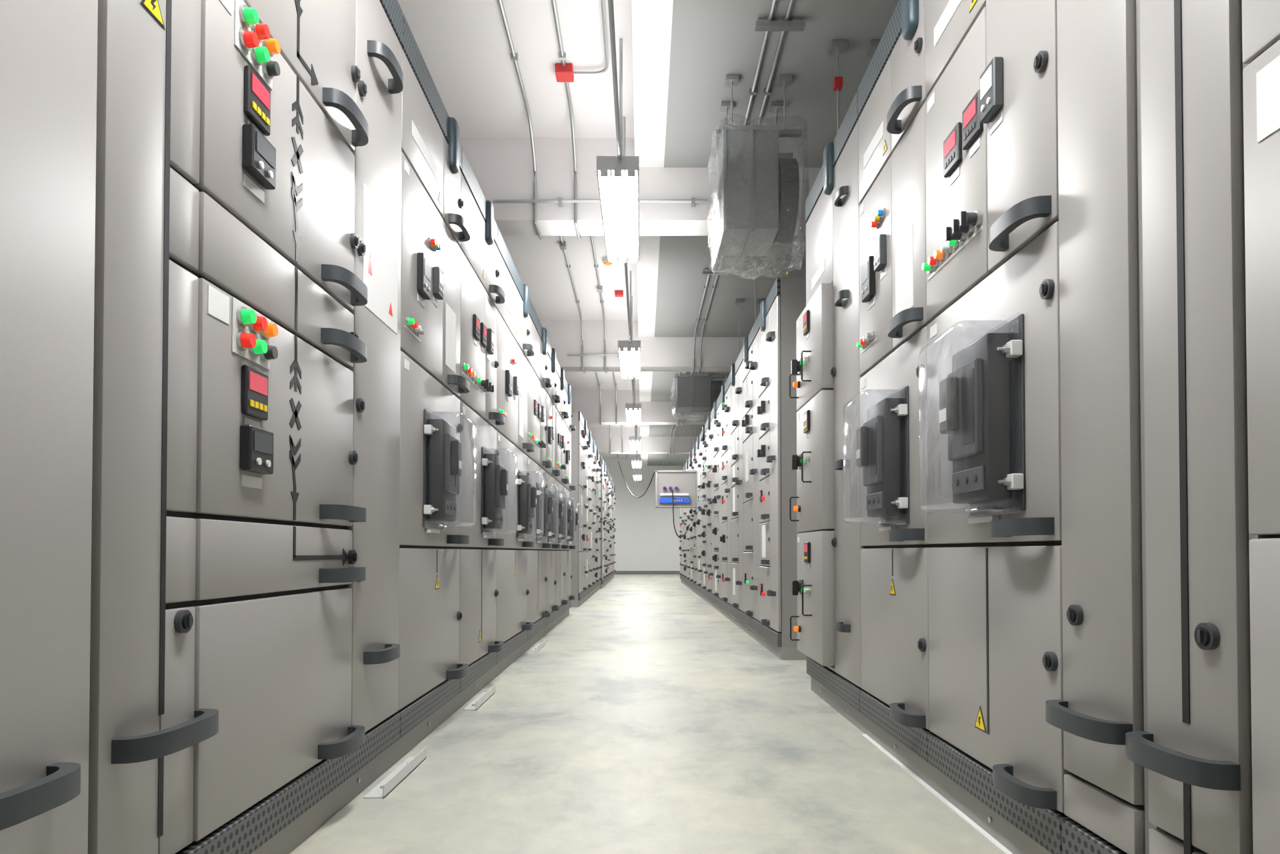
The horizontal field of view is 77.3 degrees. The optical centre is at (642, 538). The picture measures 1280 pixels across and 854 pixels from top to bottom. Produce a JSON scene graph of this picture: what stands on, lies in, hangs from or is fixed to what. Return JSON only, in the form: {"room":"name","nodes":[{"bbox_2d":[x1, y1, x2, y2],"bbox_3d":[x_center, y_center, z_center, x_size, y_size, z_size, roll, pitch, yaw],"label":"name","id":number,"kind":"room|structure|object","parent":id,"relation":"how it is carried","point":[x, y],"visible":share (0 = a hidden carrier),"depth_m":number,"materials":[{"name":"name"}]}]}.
{"room":"electrical switchgear room","nodes":[
{"label":"electrical switchgear room","id":0,"kind":"room"},
{"bbox_2d":[397,0,640,459],"bbox_3d":[0.040,-2.713,10.749,3.760,0.200,27.000,0,-1,0],"label":"ceiling","id":1,"kind":"structure","parent":0,"point":[463,45],"depth_m":4.85,"materials":[{"name":"paint"}]},
{"bbox_2d":[602,256,613,265],"bbox_3d":[-0.330,-2.637,7.627,0.110,0.056,0.110,0,-1,0],"label":"smoke detector","id":2,"kind":"object","parent":1,"relation":"attached to","point":[604,259],"visible":0.78,"depth_m":7.59,"materials":[{"name":"white plastic"}]},
{"bbox_2d":[608,0,621,161],"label":"rod","id":3,"kind":"object","parent":1,"relation":"attached to","point":[613,50],"depth_m":3.37,"materials":[{"name":"grey metal"}]},
{"bbox_2d":[596,39,639,262],"bbox_3d":[-0.127,-2.284,4.751,0.220,0.858,1.230,0,-1,0],"label":"pendant light","id":4,"kind":"object","parent":1,"relation":"hanging from","point":[618,181],"visible":1,"depth_m":4.48,"materials":[{"name":"white plastic"}]},
{"bbox_2d":[624,260,631,343],"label":"rod","id":5,"kind":"object","parent":1,"relation":"attached to","point":[626,273],"depth_m":6.40,"materials":[{"name":"grey metal"}]},
{"bbox_2d":[618,271,640,379],"bbox_3d":[-0.127,-2.222,8.350,0.220,0.858,1.230,0,-1,0],"label":"pendant light","id":6,"kind":"object","parent":1,"relation":"hanging from","point":[629,354],"visible":1,"depth_m":8.10,"materials":[{"name":"white plastic"}]},
{"bbox_2d":[625,376,641,425],"bbox_3d":[-0.127,-2.165,11.600,0.220,0.858,1.230,0,-1,0],"label":"pendant light","id":7,"kind":"object","parent":1,"relation":"hanging from","point":[633,413],"visible":0.98,"depth_m":11.35,"materials":[{"name":"white plastic"}]},
{"bbox_2d":[628,424,641,450],"bbox_3d":[-0.127,-2.111,14.699,0.220,0.858,1.230,0,-1,0],"label":"pendant light","id":8,"kind":"object","parent":1,"relation":"hanging from","point":[635,443],"visible":0.95,"depth_m":14.35,"materials":[{"name":"white plastic"}]},
{"bbox_2d":[631,424,641,467],"bbox_3d":[-0.127,-2.056,17.849,0.220,0.858,1.230,0,-1,0],"label":"pendant light","id":9,"kind":"object","parent":1,"relation":"hanging from","point":[635,462],"visible":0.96,"depth_m":17.45,"materials":[{"name":"white plastic"}]},
{"bbox_2d":[633,454,641,480],"bbox_3d":[-0.127,-2.000,21.048,0.220,0.858,1.230,0,-1,0],"label":"pendant light","id":10,"kind":"object","parent":1,"relation":"hanging from","point":[637,477],"visible":0.98,"depth_m":20.73,"materials":[{"name":"white plastic"}]},
{"bbox_2d":[459,138,821,235],"bbox_3d":[0.040,-2.424,5.536,3.360,0.560,0.265,0,-1,0],"label":"beam","id":11,"kind":"structure","parent":1,"relation":"attached to","point":[503,168],"depth_m":5.40,"materials":[{"name":"paint"}]},
{"bbox_2d":[571,390,709,424],"bbox_3d":[0.040,-2.277,13.934,3.360,0.560,0.265,0,-1,0],"label":"beam","id":12,"kind":"structure","parent":1,"relation":"attached to","point":[587,402],"depth_m":13.80,"materials":[{"name":"paint"}]},
{"bbox_2d":[540,320,744,371],"bbox_3d":[0.040,-2.349,9.795,3.360,0.560,0.265,0,-1,0],"label":"beam","id":13,"kind":"structure","parent":1,"relation":"attached to","point":[657,354],"depth_m":9.66,"materials":[{"name":"paint"}]},
{"bbox_2d":[587,427,697,453],"bbox_3d":[0.040,-2.205,18.074,3.360,0.560,0.265,0,-1,0],"label":"beam","id":14,"kind":"structure","parent":1,"relation":"attached to","point":[601,435],"depth_m":17.94,"materials":[{"name":"paint"}]},
{"bbox_2d":[492,0,805,465],"bbox_3d":[-0.105,-2.315,10.592,1.790,0.599,26.200,0,-1,0],"label":"conduit","id":15,"kind":"object","parent":1,"relation":"attached to","point":[565,73],"visible":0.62,"depth_m":5.11,"materials":[{"name":"grey metal"}]},
{"bbox_2d":[670,371,727,420],"bbox_3d":[0.776,-2.004,10.889,0.790,0.804,0.541,0,-1,0],"label":"duct","id":16,"kind":"object","parent":1,"relation":"hanging from","point":[693,393],"visible":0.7,"depth_m":10.69,"materials":[{"name":"silver metal"}]},
{"bbox_2d":[706,74,809,277],"bbox_3d":[0.647,-2.006,4.505,0.558,1.024,0.550,0,-1,0],"label":"air conditioning unit","id":17,"kind":"object","parent":1,"relation":"hanging from","point":[757,185],"visible":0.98,"depth_m":4.31,"materials":[{"name":"silver metal"}]},
{"bbox_2d":[632,0,898,465],"bbox_3d":[0.835,-2.512,10.745,1.770,0.202,26.600,0,-1,0],"label":"ceiling soffit","id":18,"kind":"structure","parent":1,"relation":"attached to","point":[684,51],"depth_m":4.66,"materials":[{"name":"white paint"}]},
{"bbox_2d":[689,40,879,451],"bbox_3d":[1.200,-1.976,10.186,0.480,0.884,12.280,0,-1,0],"label":"rods","id":19,"kind":"object","parent":1,"relation":"hanging from","point":[837,48],"visible":0.3,"depth_m":4.10,"materials":[{"name":"silver metal"}]},
{"bbox_2d":[603,459,683,570],"bbox_3d":[0.040,-0.749,24.117,3.760,3.660,0.200,0,-1,0],"label":"wall","id":20,"kind":"structure","parent":0,"point":[646,539],"depth_m":24.01,"materials":[{"name":"white paint"}]},
{"bbox_2d":[614,570,679,573],"bbox_3d":[0.040,1.029,23.980,3.360,0.100,0.012,0,-1,0],"label":"baseboard","id":21,"kind":"structure","parent":20,"relation":"attached to","point":[617,572],"depth_m":23.97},
{"bbox_2d":[289,574,1005,853],"bbox_3d":[0.040,0.907,10.686,3.760,0.120,27.000,0,-1,0],"label":"floor","id":22,"kind":"structure","parent":0,"point":[646,721],"depth_m":2.47,"materials":[{"name":"concrete"}]},
{"bbox_2d":[0,0,218,853],"bbox_3d":[-1.139,-0.513,0.420,0.877,2.360,1.922,0,-1,0],"label":"tall cabinet","id":23,"kind":"object","parent":22,"relation":"on","point":[85,85],"visible":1,"depth_m":1.07,"materials":[{"name":"grey metal"}]},
{"bbox_2d":[158,0,426,853],"bbox_3d":[-1.135,-0.486,1.929,0.885,2.360,1.310,0,-1,0],"label":"tall cabinet","id":24,"kind":"object","parent":22,"relation":"on","point":[282,591],"visible":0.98,"depth_m":1.68,"materials":[{"name":"grey metal"}]},
{"bbox_2d":[393,14,469,764],"bbox_3d":[-1.099,-0.471,2.910,0.957,2.364,0.818,0,-1,0],"label":"tall cabinet","id":25,"kind":"object","parent":22,"relation":"on","point":[431,671],"visible":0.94,"depth_m":2.80,"materials":[{"name":"grey metal"}]},
{"bbox_2d":[454,146,507,711],"bbox_3d":[-1.099,-0.457,3.733,0.957,2.364,0.830,0,-1,0],"label":"tall cabinet","id":26,"kind":"object","parent":22,"relation":"on","point":[484,479],"visible":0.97,"depth_m":3.70,"materials":[{"name":"grey metal"}]},
{"bbox_2d":[492,228,536,679],"bbox_3d":[-1.099,-0.440,4.703,0.957,2.364,1.110,0,-1,0],"label":"tall cabinet","id":27,"kind":"object","parent":22,"relation":"on","point":[513,332],"visible":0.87,"depth_m":4.67,"materials":[{"name":"grey metal"}]},
{"bbox_2d":[524,298,552,653],"bbox_3d":[-1.099,-0.422,5.758,0.957,2.364,1.000,0,-1,0],"label":"tall cabinet","id":28,"kind":"object","parent":22,"relation":"on","point":[537,382],"visible":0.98,"depth_m":5.71,"materials":[{"name":"grey metal"}]},
{"bbox_2d":[543,338,562,636],"bbox_3d":[-1.099,-0.407,6.583,0.957,2.364,0.650,0,-1,0],"label":"tall cabinet","id":29,"kind":"object","parent":22,"relation":"on","point":[552,399],"visible":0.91,"depth_m":6.53,"materials":[{"name":"grey metal"}]},
{"bbox_2d":[552,358,571,628],"bbox_3d":[-1.099,-0.395,7.308,0.957,2.364,0.800,0,-1,0],"label":"tall cabinet","id":30,"kind":"object","parent":22,"relation":"on","point":[561,415],"visible":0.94,"depth_m":7.28,"materials":[{"name":"grey metal"}]},
{"bbox_2d":[562,378,577,620],"bbox_3d":[-1.099,-0.381,8.095,0.957,2.364,0.775,0,-1,0],"label":"tall cabinet","id":31,"kind":"object","parent":22,"relation":"on","point":[568,427],"visible":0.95,"depth_m":8.07,"materials":[{"name":"grey metal"}]},
{"bbox_2d":[569,407,588,607],"bbox_3d":[-1.139,-0.371,10.108,0.867,2.415,1.000,0,-1,0],"label":"tall cabinet","id":32,"kind":"object","parent":22,"relation":"on","point":[579,447],"visible":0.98,"depth_m":9.63,"materials":[{"name":"grey metal"}]},
{"bbox_2d":[584,426,592,601],"bbox_3d":[-1.139,-0.329,11.057,0.867,2.364,0.900,0,-1,0],"label":"tall cabinet","id":33,"kind":"object","parent":22,"relation":"on","point":[589,433],"visible":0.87,"depth_m":11.04,"materials":[{"name":"grey metal"}]},
{"bbox_2d":[588,437,596,597],"bbox_3d":[-1.139,-0.313,11.957,0.867,2.364,0.900,0,-1,0],"label":"tall cabinet","id":34,"kind":"object","parent":22,"relation":"on","point":[592,446],"visible":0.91,"depth_m":11.95,"materials":[{"name":"grey metal"}]},
{"bbox_2d":[592,444,599,594],"bbox_3d":[-1.139,-0.297,12.907,0.867,2.364,1.000,0,-1,0],"label":"tall cabinet","id":35,"kind":"object","parent":22,"relation":"on","point":[596,454],"visible":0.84,"depth_m":12.84,"materials":[{"name":"grey metal"}]},
{"bbox_2d":[596,454,602,591],"bbox_3d":[-1.139,-0.280,13.897,0.867,2.364,0.980,0,-1,0],"label":"tall cabinet","id":36,"kind":"object","parent":22,"relation":"on","point":[599,475],"visible":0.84,"depth_m":13.82,"materials":[{"name":"grey metal"}]},
{"bbox_2d":[599,458,606,588],"bbox_3d":[-1.109,-0.288,14.857,0.867,2.415,0.900,0,-1,0],"label":"tall cabinet","id":37,"kind":"object","parent":22,"relation":"on","point":[603,467],"visible":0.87,"depth_m":14.58,"materials":[{"name":"grey metal"}]},
{"bbox_2d":[604,465,609,585],"bbox_3d":[-1.109,-0.246,15.807,0.867,2.364,1.000,0,-1,0],"label":"tall cabinet","id":38,"kind":"object","parent":22,"relation":"on","point":[606,484],"visible":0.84,"depth_m":15.84,"materials":[{"name":"grey metal"}]},
{"bbox_2d":[606,472,610,584],"bbox_3d":[-1.109,-0.229,16.807,0.867,2.364,1.000,0,-1,0],"label":"tall cabinet","id":39,"kind":"object","parent":22,"relation":"on","point":[609,488],"visible":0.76,"depth_m":16.91,"materials":[{"name":"grey metal"}]},
{"bbox_2d":[608,476,612,582],"bbox_3d":[-1.109,-0.211,17.806,0.867,2.364,1.000,0,-1,0],"label":"tall cabinet","id":40,"kind":"object","parent":22,"relation":"on","point":[611,477],"visible":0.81,"depth_m":17.85,"materials":[{"name":"grey metal"}]},
{"bbox_2d":[610,480,613,580],"bbox_3d":[-1.109,-0.195,18.756,0.867,2.364,0.900,0,-1,0],"label":"tall cabinet","id":41,"kind":"object","parent":22,"relation":"on","point":[612,521],"visible":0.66,"depth_m":18.74,"materials":[{"name":"grey metal"}]},
{"bbox_2d":[611,484,615,579],"bbox_3d":[-1.109,-0.175,19.906,0.867,2.364,1.400,0,-1,0],"label":"tall cabinet","id":42,"kind":"object","parent":22,"relation":"on","point":[614,486],"visible":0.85,"depth_m":20.05,"materials":[{"name":"grey metal"}]},
{"bbox_2d":[678,508,683,583],"bbox_3d":[1.220,-0.223,17.162,0.867,2.364,1.090,0,-1,0],"label":"tall cabinet","id":43,"kind":"object","parent":22,"relation":"on","point":[681,517],"visible":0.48,"depth_m":16.96,"materials":[{"name":"grey metal"}]},
{"bbox_2d":[681,468,685,585],"bbox_3d":[1.220,-0.240,16.167,0.867,2.364,0.900,0,-1,0],"label":"tall cabinet","id":44,"kind":"object","parent":22,"relation":"on","point":[683,521],"visible":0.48,"depth_m":16.13,"materials":[{"name":"grey metal"}]},
{"bbox_2d":[683,462,688,587],"bbox_3d":[1.220,-0.256,15.267,0.867,2.364,0.900,0,-1,0],"label":"tall cabinet","id":45,"kind":"object","parent":22,"relation":"on","point":[685,513],"visible":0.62,"depth_m":15.17,"materials":[{"name":"grey metal"}]},
{"bbox_2d":[686,455,691,590],"bbox_3d":[1.220,-0.272,14.317,0.867,2.364,1.000,0,-1,0],"label":"tall cabinet","id":46,"kind":"object","parent":22,"relation":"on","point":[688,459],"visible":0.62,"depth_m":14.28,"materials":[{"name":"grey metal"}]},
{"bbox_2d":[689,448,695,593],"bbox_3d":[1.220,-0.290,13.317,0.867,2.364,1.000,0,-1,0],"label":"tall cabinet","id":47,"kind":"object","parent":22,"relation":"on","point":[692,529],"visible":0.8,"depth_m":13.27,"materials":[{"name":"grey metal"}]},
{"bbox_2d":[692,440,699,595],"bbox_3d":[1.220,-0.305,12.417,0.867,2.364,0.800,0,-1,0],"label":"tall cabinet","id":48,"kind":"object","parent":22,"relation":"on","point":[695,451],"visible":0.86,"depth_m":12.34,"materials":[{"name":"grey metal"}]},
{"bbox_2d":[618,460,689,537],"bbox_3d":[0.077,-1.002,16.383,0.604,2.121,8.376,0,-1,-6],"label":"cord","id":49,"kind":"object","parent":48,"relation":"attached to","point":[643,494],"visible":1,"depth_m":12.52,"materials":[{"name":"black plastic"}]},
{"bbox_2d":[655,470,696,507],"bbox_3d":[0.517,-0.756,12.275,0.635,0.580,0.060,0,-1,0],"label":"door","id":50,"kind":"structure","parent":48,"relation":"attached to","point":[683,483],"depth_m":12.28,"materials":[{"name":"grey paint"}]},
{"bbox_2d":[696,431,703,599],"bbox_3d":[1.220,-0.321,11.517,0.867,2.364,1.000,0,-1,0],"label":"tall cabinet","id":51,"kind":"object","parent":22,"relation":"on","point":[699,522],"visible":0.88,"depth_m":11.49,"materials":[{"name":"grey metal"}]},
{"bbox_2d":[701,420,709,604],"bbox_3d":[1.220,-0.338,10.568,0.867,2.364,0.900,0,-1,0],"label":"tall cabinet","id":52,"kind":"object","parent":22,"relation":"on","point":[705,430],"visible":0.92,"depth_m":10.52,"materials":[{"name":"grey metal"}]},
{"bbox_2d":[706,408,715,608],"bbox_3d":[1.220,-0.352,9.718,0.867,2.364,0.800,0,-1,0],"label":"tall cabinet","id":53,"kind":"object","parent":22,"relation":"on","point":[710,485],"visible":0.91,"depth_m":9.68,"materials":[{"name":"grey metal"}]},
{"bbox_2d":[712,391,723,614],"bbox_3d":[1.220,-0.367,8.868,0.867,2.364,0.900,0,-1,0],"label":"tall cabinet","id":54,"kind":"object","parent":22,"relation":"on","point":[717,597],"visible":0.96,"depth_m":8.77,"materials":[{"name":"grey metal"}]},
{"bbox_2d":[720,372,733,622],"bbox_3d":[1.220,-0.383,7.968,0.867,2.364,0.900,0,-1,0],"label":"tall cabinet","id":55,"kind":"object","parent":22,"relation":"on","point":[725,539],"visible":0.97,"depth_m":7.87,"materials":[{"name":"grey metal"}]},
{"bbox_2d":[730,348,745,631],"bbox_3d":[1.220,-0.399,7.068,0.867,2.364,0.900,0,-1,0],"label":"tall cabinet","id":56,"kind":"object","parent":22,"relation":"on","point":[737,447],"visible":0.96,"depth_m":6.99,"materials":[{"name":"grey metal"}]},
{"bbox_2d":[741,316,761,644],"bbox_3d":[1.220,-0.414,6.168,0.867,2.364,0.900,0,-1,0],"label":"tall cabinet","id":57,"kind":"object","parent":22,"relation":"on","point":[750,423],"visible":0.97,"depth_m":6.07,"materials":[{"name":"grey metal"}]},
{"bbox_2d":[756,271,807,659],"bbox_3d":[1.220,-0.455,5.319,0.867,2.415,0.800,0,-1,0],"label":"tall cabinet","id":58,"kind":"object","parent":22,"relation":"on","point":[778,316],"visible":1,"depth_m":4.94,"materials":[{"name":"grey metal"}]},
{"bbox_2d":[789,90,865,733],"bbox_3d":[1.155,-0.463,3.384,0.915,2.364,0.943,0,-1,0],"label":"tall cabinet","id":59,"kind":"object","parent":22,"relation":"on","point":[826,367],"visible":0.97,"depth_m":3.30,"materials":[{"name":"grey metal"}]},
{"bbox_2d":[856,0,935,791],"bbox_3d":[1.133,-0.477,2.570,0.957,2.364,0.686,0,-1,0],"label":"tall cabinet","id":60,"kind":"object","parent":22,"relation":"on","point":[891,452],"visible":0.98,"depth_m":2.45,"materials":[{"name":"grey metal"}]},
{"bbox_2d":[922,0,1071,853],"bbox_3d":[1.133,-0.487,1.874,0.957,2.360,0.705,0,-1,0],"label":"tall cabinet","id":61,"kind":"object","parent":22,"relation":"on","point":[991,267],"visible":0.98,"depth_m":1.76,"materials":[{"name":"grey metal"}]},
{"bbox_2d":[1045,0,1279,853],"bbox_3d":[1.173,-0.511,0.490,0.877,2.360,2.063,0,-1,0],"label":"tall cabinet","id":62,"kind":"object","parent":22,"relation":"on","point":[1168,715],"visible":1,"depth_m":1.20,"materials":[{"name":"grey metal"}]}
]}

